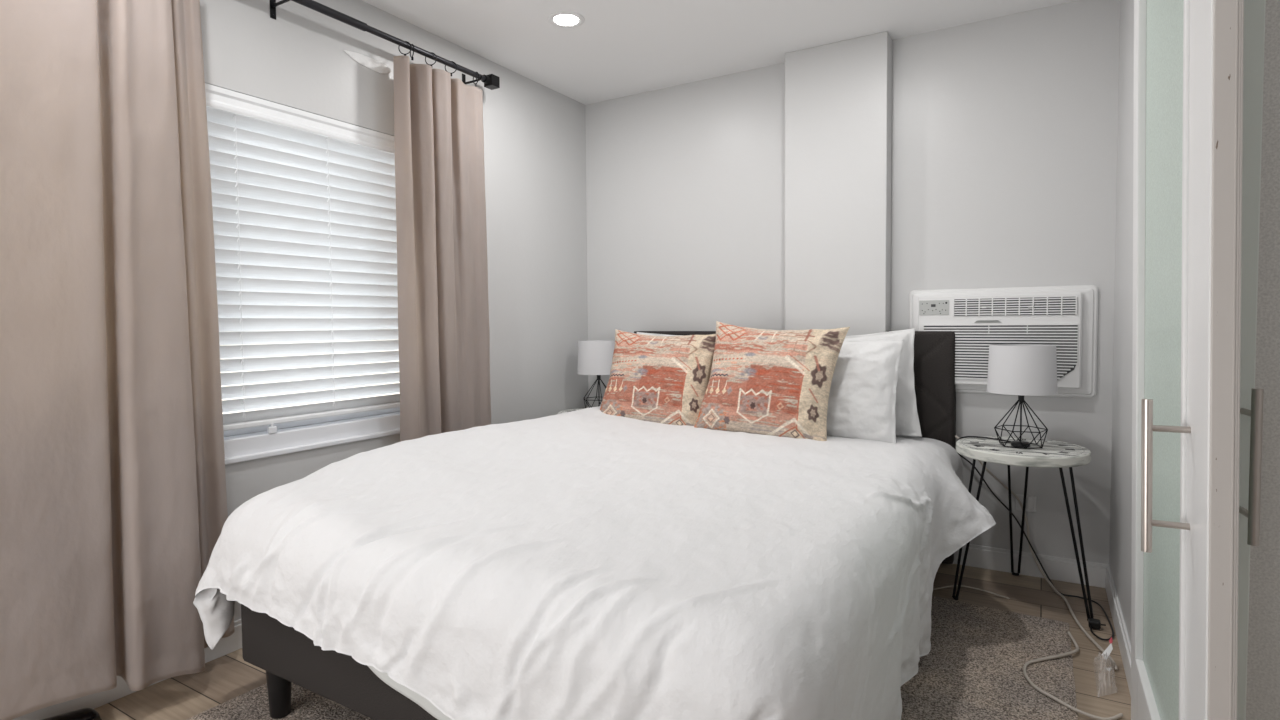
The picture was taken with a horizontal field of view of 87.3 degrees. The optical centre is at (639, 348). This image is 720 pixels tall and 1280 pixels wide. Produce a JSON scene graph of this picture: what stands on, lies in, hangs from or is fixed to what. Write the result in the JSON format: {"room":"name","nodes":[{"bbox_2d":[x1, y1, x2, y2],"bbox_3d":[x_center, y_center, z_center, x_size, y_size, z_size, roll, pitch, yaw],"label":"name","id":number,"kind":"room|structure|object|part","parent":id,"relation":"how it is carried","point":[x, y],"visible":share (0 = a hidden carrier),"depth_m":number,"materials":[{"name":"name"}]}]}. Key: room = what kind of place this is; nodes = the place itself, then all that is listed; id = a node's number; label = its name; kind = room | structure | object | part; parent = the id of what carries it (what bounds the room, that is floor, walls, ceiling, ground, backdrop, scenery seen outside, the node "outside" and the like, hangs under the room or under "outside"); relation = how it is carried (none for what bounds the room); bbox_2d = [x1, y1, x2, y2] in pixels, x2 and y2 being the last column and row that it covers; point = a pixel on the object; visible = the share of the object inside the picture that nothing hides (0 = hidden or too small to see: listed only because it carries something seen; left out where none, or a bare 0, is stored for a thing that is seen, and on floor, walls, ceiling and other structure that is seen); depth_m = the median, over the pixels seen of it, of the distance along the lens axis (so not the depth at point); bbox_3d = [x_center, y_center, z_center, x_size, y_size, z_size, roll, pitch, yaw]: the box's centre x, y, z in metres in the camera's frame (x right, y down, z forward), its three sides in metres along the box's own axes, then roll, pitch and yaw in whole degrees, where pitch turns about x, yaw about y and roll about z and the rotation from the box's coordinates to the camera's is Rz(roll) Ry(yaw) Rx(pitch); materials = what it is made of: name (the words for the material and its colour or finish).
{"room":"bedroom","nodes":[
{"label":"bedroom","id":0,"kind":"room"},
{"bbox_2d":[200,0,588,620],"bbox_3d":[-1.597,-0.168,2.137,0.160,2.440,4.900,1,3,31],"label":"wall","id":1,"kind":"structure","parent":0,"point":[535,134],"depth_m":3.42,"materials":[{"name":"grey paint"}]},
{"bbox_2d":[12,619,241,719],"bbox_3d":[-1.513,1.002,2.139,0.013,0.100,4.700,1,3,31],"label":"baseboard","id":2,"kind":"structure","parent":1,"relation":"attached to","point":[232,643],"depth_m":2.01,"materials":[{"name":"white paint"}]},
{"bbox_2d":[205,83,399,430],"bbox_3d":[-1.444,-0.300,2.302,0.079,1.164,1.826,1,3,31],"label":"window blind","id":3,"kind":"object","parent":1,"relation":"attached to","point":[304,203],"visible":0.41,"depth_m":2.56,"materials":[{"name":"white plastic"}]},
{"bbox_3d":[-1.418,-0.278,2.355,0.070,1.100,0.012,1,3,31],"label":"ladder cord","id":4,"kind":"part","parent":3,"relation":"part of","materials":[{"name":"white fabric"}]},
{"bbox_3d":[-1.443,0.272,2.327,0.052,0.018,1.826,1,3,31],"label":"rail","id":5,"kind":"part","parent":3,"relation":"part of","materials":[{"name":"white plastic"}]},
{"bbox_3d":[-1.238,-0.292,2.655,0.070,1.100,0.012,1,3,31],"label":"ladder cord","id":6,"kind":"part","parent":3,"relation":"part of","materials":[{"name":"white fabric"}]},
{"bbox_2d":[220,329,399,464],"bbox_3d":[-1.460,-0.246,2.314,0.132,1.280,1.850,1,3,31],"label":"window","id":7,"kind":"structure","parent":1,"relation":"in","point":[251,443],"depth_m":2.58,"materials":[{"name":"white plastic"}]},
{"bbox_3d":[-1.272,-0.286,2.707,0.003,1.115,0.880,1,3,31],"label":"pane","id":8,"kind":"part","parent":7,"relation":"part of","materials":[{"name":"clear glass"}]},
{"bbox_3d":[-1.501,-0.264,2.338,0.033,1.155,1.760,1,3,31],"label":"sash","id":9,"kind":"part","parent":7,"relation":"part of","materials":[{"name":"white plastic"}]},
{"bbox_3d":[-1.469,-0.249,2.320,0.110,1.275,1.850,1,3,31],"label":"frame","id":10,"kind":"part","parent":7,"relation":"part of","materials":[{"name":"white plastic"}]},
{"bbox_3d":[-1.425,0.384,2.321,0.062,0.019,1.850,1,3,31],"label":"sill","id":11,"kind":"part","parent":7,"relation":"part of","materials":[{"name":"white paint"}]},
{"bbox_2d":[343,50,390,73],"bbox_3d":[-1.115,-1.174,2.753,0.006,0.049,0.226,1,3,31],"label":"plaster patch","id":12,"kind":"object","parent":1,"relation":"attached to","point":[368,62],"visible":1,"depth_m":2.76,"materials":[{"name":"white paint"}]},
{"bbox_2d":[270,0,499,89],"bbox_3d":[-1.413,-1.222,2.140,0.126,0.090,2.674,1,3,31],"label":"curtain rod","id":13,"kind":"object","parent":1,"relation":"attached to","point":[491,81],"visible":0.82,"depth_m":2.70,"materials":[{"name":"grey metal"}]},
{"bbox_2d":[0,0,234,719],"bbox_3d":[-1.653,-0.070,1.614,0.178,2.157,1.338,1,3,30],"label":"curtain","id":14,"kind":"object","parent":13,"relation":"hanging from","point":[114,513],"visible":0.94,"depth_m":1.86,"materials":[{"name":"beige fabric"}]},
{"bbox_2d":[398,41,411,55],"bbox_3d":[-0.978,-1.248,2.795,0.056,0.067,0.008,0,2,2],"label":"curtain ring","id":15,"kind":"object","parent":13,"relation":"hanging from","point":[406,41],"visible":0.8,"depth_m":2.79,"materials":[{"name":"black metal"}]},
{"bbox_2d":[425,52,436,65],"bbox_3d":[-0.907,-1.253,2.913,0.056,0.067,0.008,0,2,11],"label":"curtain ring","id":16,"kind":"object","parent":13,"relation":"hanging from","point":[431,52],"visible":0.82,"depth_m":2.91,"materials":[{"name":"black metal"}]},
{"bbox_2d":[393,55,490,441],"bbox_3d":[-0.857,-0.131,3.026,0.121,2.164,0.554,1,3,31],"label":"curtain","id":17,"kind":"object","parent":13,"relation":"hanging from","point":[444,332],"visible":0.72,"depth_m":2.94,"materials":[{"name":"beige fabric"}]},
{"bbox_2d":[94,563,1130,719],"bbox_3d":[-0.081,1.124,1.286,3.750,0.100,4.900,1,3,31],"label":"floor","id":18,"kind":"structure","parent":0,"point":[1100,692],"depth_m":2.18,"materials":[{"name":"brown wood"}]},
{"bbox_2d":[42,708,101,719],"bbox_3d":[-1.590,1.025,1.819,0.086,0.081,0.216,1,3,31],"label":"shoe","id":19,"kind":"object","parent":18,"relation":"on","point":[85,713],"visible":1,"depth_m":1.85,"materials":[{"name":"black"}]},
{"bbox_2d":[558,407,590,413],"bbox_3d":[-0.215,0.666,3.822,0.481,0.618,0.502,1,3,31],"label":"side table","id":20,"kind":"object","parent":18,"relation":"on","point":[575,409],"visible":0.09,"depth_m":3.88,"materials":[{"name":"white metal"}]},
{"bbox_2d":[577,340,614,407],"bbox_3d":[-0.236,0.153,3.844,0.244,0.401,0.244,1,3,31],"label":"table lamp","id":21,"kind":"object","parent":20,"relation":"on","point":[595,357],"visible":0.69,"depth_m":3.73,"materials":[{"name":"white fabric"}]},
{"bbox_3d":[-0.237,0.046,3.840,0.244,0.188,0.244,1,3,31],"label":"lamp shade","id":22,"kind":"part","parent":21,"relation":"part of","materials":[{"name":"white fabric"}]},
{"bbox_2d":[186,596,1077,719],"bbox_3d":[-0.171,1.052,1.666,2.179,0.013,3.365,1,3,31],"label":"rug","id":23,"kind":"object","parent":18,"relation":"on","point":[972,669],"visible":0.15,"depth_m":2.07,"materials":[{"name":"grey carpet"}]},
{"bbox_2d":[241,331,955,719],"bbox_3d":[0.121,0.481,2.505,1.684,1.060,2.346,1,3,31],"label":"bed","id":24,"kind":"object","parent":23,"relation":"on","point":[287,656],"visible":0.11,"depth_m":1.83,"materials":[{"name":"grey fabric"}]},
{"bbox_3d":[-1.029,0.950,1.917,0.072,0.190,0.072,1,3,31],"label":"leg","id":25,"kind":"part","parent":24,"relation":"part of","materials":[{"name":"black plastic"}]},
{"bbox_3d":[-0.457,0.782,1.525,1.550,0.230,0.050,1,3,31],"label":"foot rail","id":26,"kind":"part","parent":24,"relation":"part of","materials":[{"name":"grey fabric"}]},
{"bbox_2d":[367,665,451,719],"bbox_3d":[-0.255,0.699,1.403,1.120,0.417,0.078,1,3,31],"label":"sheet","id":27,"kind":"object","parent":24,"relation":"hanging from","point":[415,697],"visible":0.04,"depth_m":1.53,"materials":[{"name":"white fabric"}]},
{"bbox_2d":[193,406,995,719],"bbox_3d":[0.129,0.669,2.382,1.957,0.704,2.336,1,3,31],"label":"duvet","id":28,"kind":"object","parent":24,"relation":"on","point":[591,563],"visible":0.91,"depth_m":1.55,"materials":[{"name":"white fabric"}]},
{"bbox_2d":[600,329,715,425],"bbox_3d":[0.086,0.158,3.253,0.617,0.506,0.291,1,2,25],"label":"cushion","id":29,"kind":"object","parent":28,"relation":"on","point":[658,379],"visible":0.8,"depth_m":3.17,"materials":[{"name":"fabric"}]},
{"bbox_2d":[637,332,682,335],"bbox_3d":[0.264,0.159,3.540,0.714,0.497,0.174,1,3,30],"label":"pillow","id":30,"kind":"object","parent":28,"relation":"on","point":[637,332],"visible":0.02,"depth_m":3.66,"materials":[{"name":"white fabric"}]},
{"bbox_2d":[694,321,849,440],"bbox_3d":[0.558,0.150,2.945,0.645,0.549,0.308,1,3,34],"label":"cushion","id":31,"kind":"object","parent":28,"relation":"on","point":[762,381],"visible":0.91,"depth_m":2.85,"materials":[{"name":"fabric"}]},
{"bbox_2d":[827,339,903,442],"bbox_3d":[0.805,0.182,3.023,0.703,0.455,0.210,1,3,31],"label":"pillow","id":32,"kind":"object","parent":28,"relation":"on","point":[862,395],"visible":0.37,"depth_m":2.87,"materials":[{"name":"white fabric"}]},
{"bbox_3d":[0.703,0.434,3.474,1.684,1.052,0.084,1,3,31],"label":"headboard","id":33,"kind":"part","parent":24,"relation":"part of","materials":[{"name":"grey fabric"}]},
{"bbox_3d":[0.117,0.537,2.477,1.500,0.175,2.210,1,3,31],"label":"mattress","id":34,"kind":"object","parent":24,"relation":"on","visible":0},
{"bbox_2d":[844,328,921,436],"bbox_3d":[0.930,0.171,3.145,0.737,0.533,0.171,1,3,30],"label":"pillow","id":35,"kind":"object","parent":34,"relation":"on","point":[907,420],"visible":0.14,"depth_m":2.98,"materials":[{"name":"white fabric"}]},
{"bbox_2d":[1023,632,1122,719],"bbox_3d":[1.327,1.015,2.140,0.221,0.021,0.549,0,2,18],"label":"extension cord","id":36,"kind":"object","parent":23,"relation":"on","point":[1027,663],"visible":1,"depth_m":2.01,"materials":[{"name":"beige plastic"}]},
{"bbox_2d":[934,585,1008,598],"bbox_3d":[1.355,0.991,2.754,0.276,0.012,0.078,1,2,24],"label":"cord","id":37,"kind":"object","parent":18,"relation":"on","point":[951,585],"visible":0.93,"depth_m":2.78,"materials":[{"name":"beige plastic"}]},
{"bbox_2d":[952,436,1093,620],"bbox_3d":[1.539,0.695,2.708,0.481,0.618,0.502,1,3,31],"label":"side table","id":38,"kind":"object","parent":18,"relation":"on","point":[1053,454],"visible":0.87,"depth_m":2.58,"materials":[{"name":"white stone"}]},
{"bbox_3d":[1.330,0.717,2.694,0.145,0.579,0.084,0,2,12],"label":"leg","id":39,"kind":"part","parent":38,"relation":"part of","materials":[{"name":"black metal"}]},
{"bbox_3d":[1.618,0.707,2.876,0.086,0.579,0.134,1,3,31],"label":"leg","id":40,"kind":"part","parent":38,"relation":"part of","materials":[{"name":"black metal"}]},
{"bbox_2d":[957,344,1113,640],"bbox_3d":[1.596,0.495,2.635,0.363,1.020,0.618,-1,2,-22],"label":"table lamp","id":41,"kind":"object","parent":38,"relation":"on","point":[1022,370],"visible":0.93,"depth_m":2.58,"materials":[{"name":"white fabric"}]},
{"bbox_2d":[1018,395,1023,401],"bbox_3d":[1.512,0.176,2.663,0.026,0.067,0.026,1,3,31],"label":"socket","id":42,"kind":"object","parent":41,"relation":"attached to","point":[1020,397],"depth_m":2.65,"materials":[{"name":"black plastic"}]},
{"bbox_3d":[1.512,0.078,2.659,0.244,0.188,0.244,1,3,31],"label":"lamp shade","id":43,"kind":"part","parent":41,"relation":"part of","materials":[{"name":"white fabric"}]},
{"bbox_3d":[1.623,0.691,2.662,0.319,0.625,0.619,-2,3,-26],"label":"cord","id":44,"kind":"part","parent":41,"relation":"part of","materials":[{"name":"black plastic"}]},
{"bbox_3d":[1.638,0.720,2.538,0.143,0.579,0.084,2,3,42],"label":"leg","id":45,"kind":"part","parent":38,"relation":"part of","materials":[{"name":"black metal"}]},
{"bbox_2d":[955,435,1117,669],"bbox_3d":[1.592,0.705,2.592,0.260,0.602,0.925,-1,2,-5],"label":"power cord","id":46,"kind":"object","parent":18,"relation":"on","point":[1101,649],"visible":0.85,"depth_m":2.79,"materials":[{"name":"beige plastic"}]},
{"bbox_2d":[1101,637,1112,671],"bbox_3d":[1.454,0.985,2.098,0.055,0.079,0.300,1,3,31],"label":"plastic wrapper","id":47,"kind":"object","parent":18,"relation":"on","point":[1106,653],"visible":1,"depth_m":2.15,"materials":[{"name":"white plastic"}]},
{"bbox_2d":[1101,644,1112,659],"bbox_3d":[1.502,0.972,2.157,0.062,0.037,0.018,-2,3,-32],"label":"print","id":48,"kind":"object","parent":47,"relation":"attached to","point":[1106,653],"depth_m":2.15,"materials":[{"name":"white paper"}]},
{"bbox_2d":[362,0,1075,104],"bbox_3d":[-0.102,-1.414,1.185,3.750,0.100,4.900,1,3,31],"label":"ceiling","id":49,"kind":"structure","parent":0,"point":[621,48],"depth_m":3.02,"materials":[{"name":"white paint"}]},
{"bbox_2d":[548,11,584,27],"bbox_3d":[-0.320,-1.428,2.914,0.160,0.006,0.160,1,3,31],"label":"recessed light","id":50,"kind":"object","parent":49,"relation":"in","point":[563,19],"visible":1,"depth_m":2.91,"materials":[{"name":"white paint"}]},
{"bbox_2d":[785,31,891,335],"bbox_3d":[0.959,-0.235,3.277,0.483,2.440,0.115,1,3,31],"label":"wall column","id":51,"kind":"structure","parent":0,"point":[838,95],"depth_m":3.19,"materials":[{"name":"grey paint"}]},
{"bbox_2d":[585,0,1119,563],"bbox_3d":[1.227,-0.235,3.241,3.550,2.440,0.100,1,3,31],"label":"wall","id":52,"kind":"structure","parent":0,"point":[1005,128],"depth_m":3.06,"materials":[{"name":"grey paint"}]},
{"bbox_2d":[909,285,1097,397],"bbox_3d":[1.564,-0.033,2.945,0.734,0.470,0.077,1,3,31],"label":"air conditioner","id":53,"kind":"object","parent":52,"relation":"attached to","point":[1065,317],"visible":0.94,"depth_m":2.88,"materials":[{"name":"white plastic"}]},
{"bbox_3d":[1.334,-0.187,3.046,0.125,0.067,0.004,1,3,31],"label":"control panel","id":54,"kind":"part","parent":53,"relation":"part of","materials":[{"name":"grey plastic"}]},
{"bbox_2d":[923,324,1077,379],"bbox_3d":[1.550,0.014,2.921,0.595,0.244,0.006,1,3,31],"label":"grille","id":55,"kind":"object","parent":53,"relation":"attached to","point":[972,341],"depth_m":2.91,"materials":[{"name":"white plastic"}]},
{"bbox_2d":[953,297,1076,315],"bbox_3d":[1.598,-0.181,2.880,0.466,0.074,0.011,1,3,31],"label":"air vent","id":56,"kind":"object","parent":53,"relation":"attached to","point":[962,306],"depth_m":2.88,"materials":[{"name":"grey plastic"}]},
{"bbox_2d":[1016,494,1036,511],"bbox_3d":[1.691,0.676,2.941,0.078,0.070,0.008,1,3,31],"label":"wall outlet","id":57,"kind":"object","parent":52,"relation":"attached to","point":[1030,500],"visible":0.8,"depth_m":2.93,"materials":[{"name":"white paint"}]},
{"bbox_2d":[1027,499,1033,508],"bbox_3d":[1.704,0.677,2.930,0.024,0.042,0.004,1,3,31],"label":"socket","id":58,"kind":"object","parent":57,"relation":"attached to","point":[1030,502],"depth_m":2.93,"materials":[{"name":"white paint"}]},
{"bbox_2d":[953,544,1108,587],"bbox_3d":[1.577,0.941,3.018,0.874,0.100,0.013,1,3,31],"label":"baseboard","id":59,"kind":"structure","parent":52,"relation":"attached to","point":[998,559],"depth_m":2.93,"materials":[{"name":"white paint"}]},
{"bbox_2d":[1109,0,1133,642],"bbox_3d":[1.509,-0.188,1.966,0.060,2.440,1.800,1,3,31],"label":"wall","id":60,"kind":"structure","parent":0,"point":[1120,551],"depth_m":2.43,"materials":[{"name":"grey paint"}]},
{"bbox_2d":[1105,565,1130,695],"bbox_3d":[1.484,0.981,2.026,0.013,0.100,1.787,1,3,31],"label":"baseboard","id":61,"kind":"structure","parent":60,"relation":"attached to","point":[1123,639],"depth_m":2.31,"materials":[{"name":"white paint"}]},
{"bbox_2d":[1131,0,1243,719],"bbox_3d":[1.023,-0.013,1.348,0.092,2.110,0.972,0,2,31],"label":"door","id":62,"kind":"structure","parent":60,"relation":"in","point":[1188,123],"depth_m":1.08,"materials":[{"name":"white paint"}]},
{"bbox_3d":[1.062,-0.042,1.354,0.006,1.655,0.630,0,2,31],"label":"frosted pane","id":63,"kind":"part","parent":62,"relation":"part of","materials":[{"name":"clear glass"}]},
{"bbox_3d":[0.848,0.207,1.085,0.062,0.250,0.015,0,2,31],"label":"handle","id":64,"kind":"part","parent":62,"relation":"part of","materials":[{"name":"silver metal"}]},
{"bbox_3d":[1.051,0.021,1.334,0.028,2.040,0.960,0,2,31],"label":"frame","id":65,"kind":"part","parent":62,"relation":"part of","materials":[{"name":"white paint"}]},
{"bbox_3d":[0.809,0.038,0.958,0.008,2.040,0.065,0,2,31],"label":"edge moulding","id":66,"kind":"part","parent":62,"relation":"part of","materials":[{"name":"white paint"}]},
{"bbox_2d":[1237,0,1279,719],"bbox_3d":[1.342,0.044,0.963,0.785,2.040,0.096,1,3,31],"label":"door","id":67,"kind":"structure","parent":60,"relation":"in","point":[1258,673],"depth_m":1.15,"materials":[{"name":"white paint"}]},
{"bbox_3d":[1.030,0.195,1.137,0.015,0.261,0.063,0,2,22],"label":"handle","id":68,"kind":"part","parent":67,"relation":"part of","materials":[{"name":"silver metal"}]},
{"bbox_3d":[1.358,0.043,0.990,0.785,2.040,0.034,1,3,31],"label":"frame","id":69,"kind":"part","parent":67,"relation":"part of","materials":[{"name":"white paint"}]}
]}

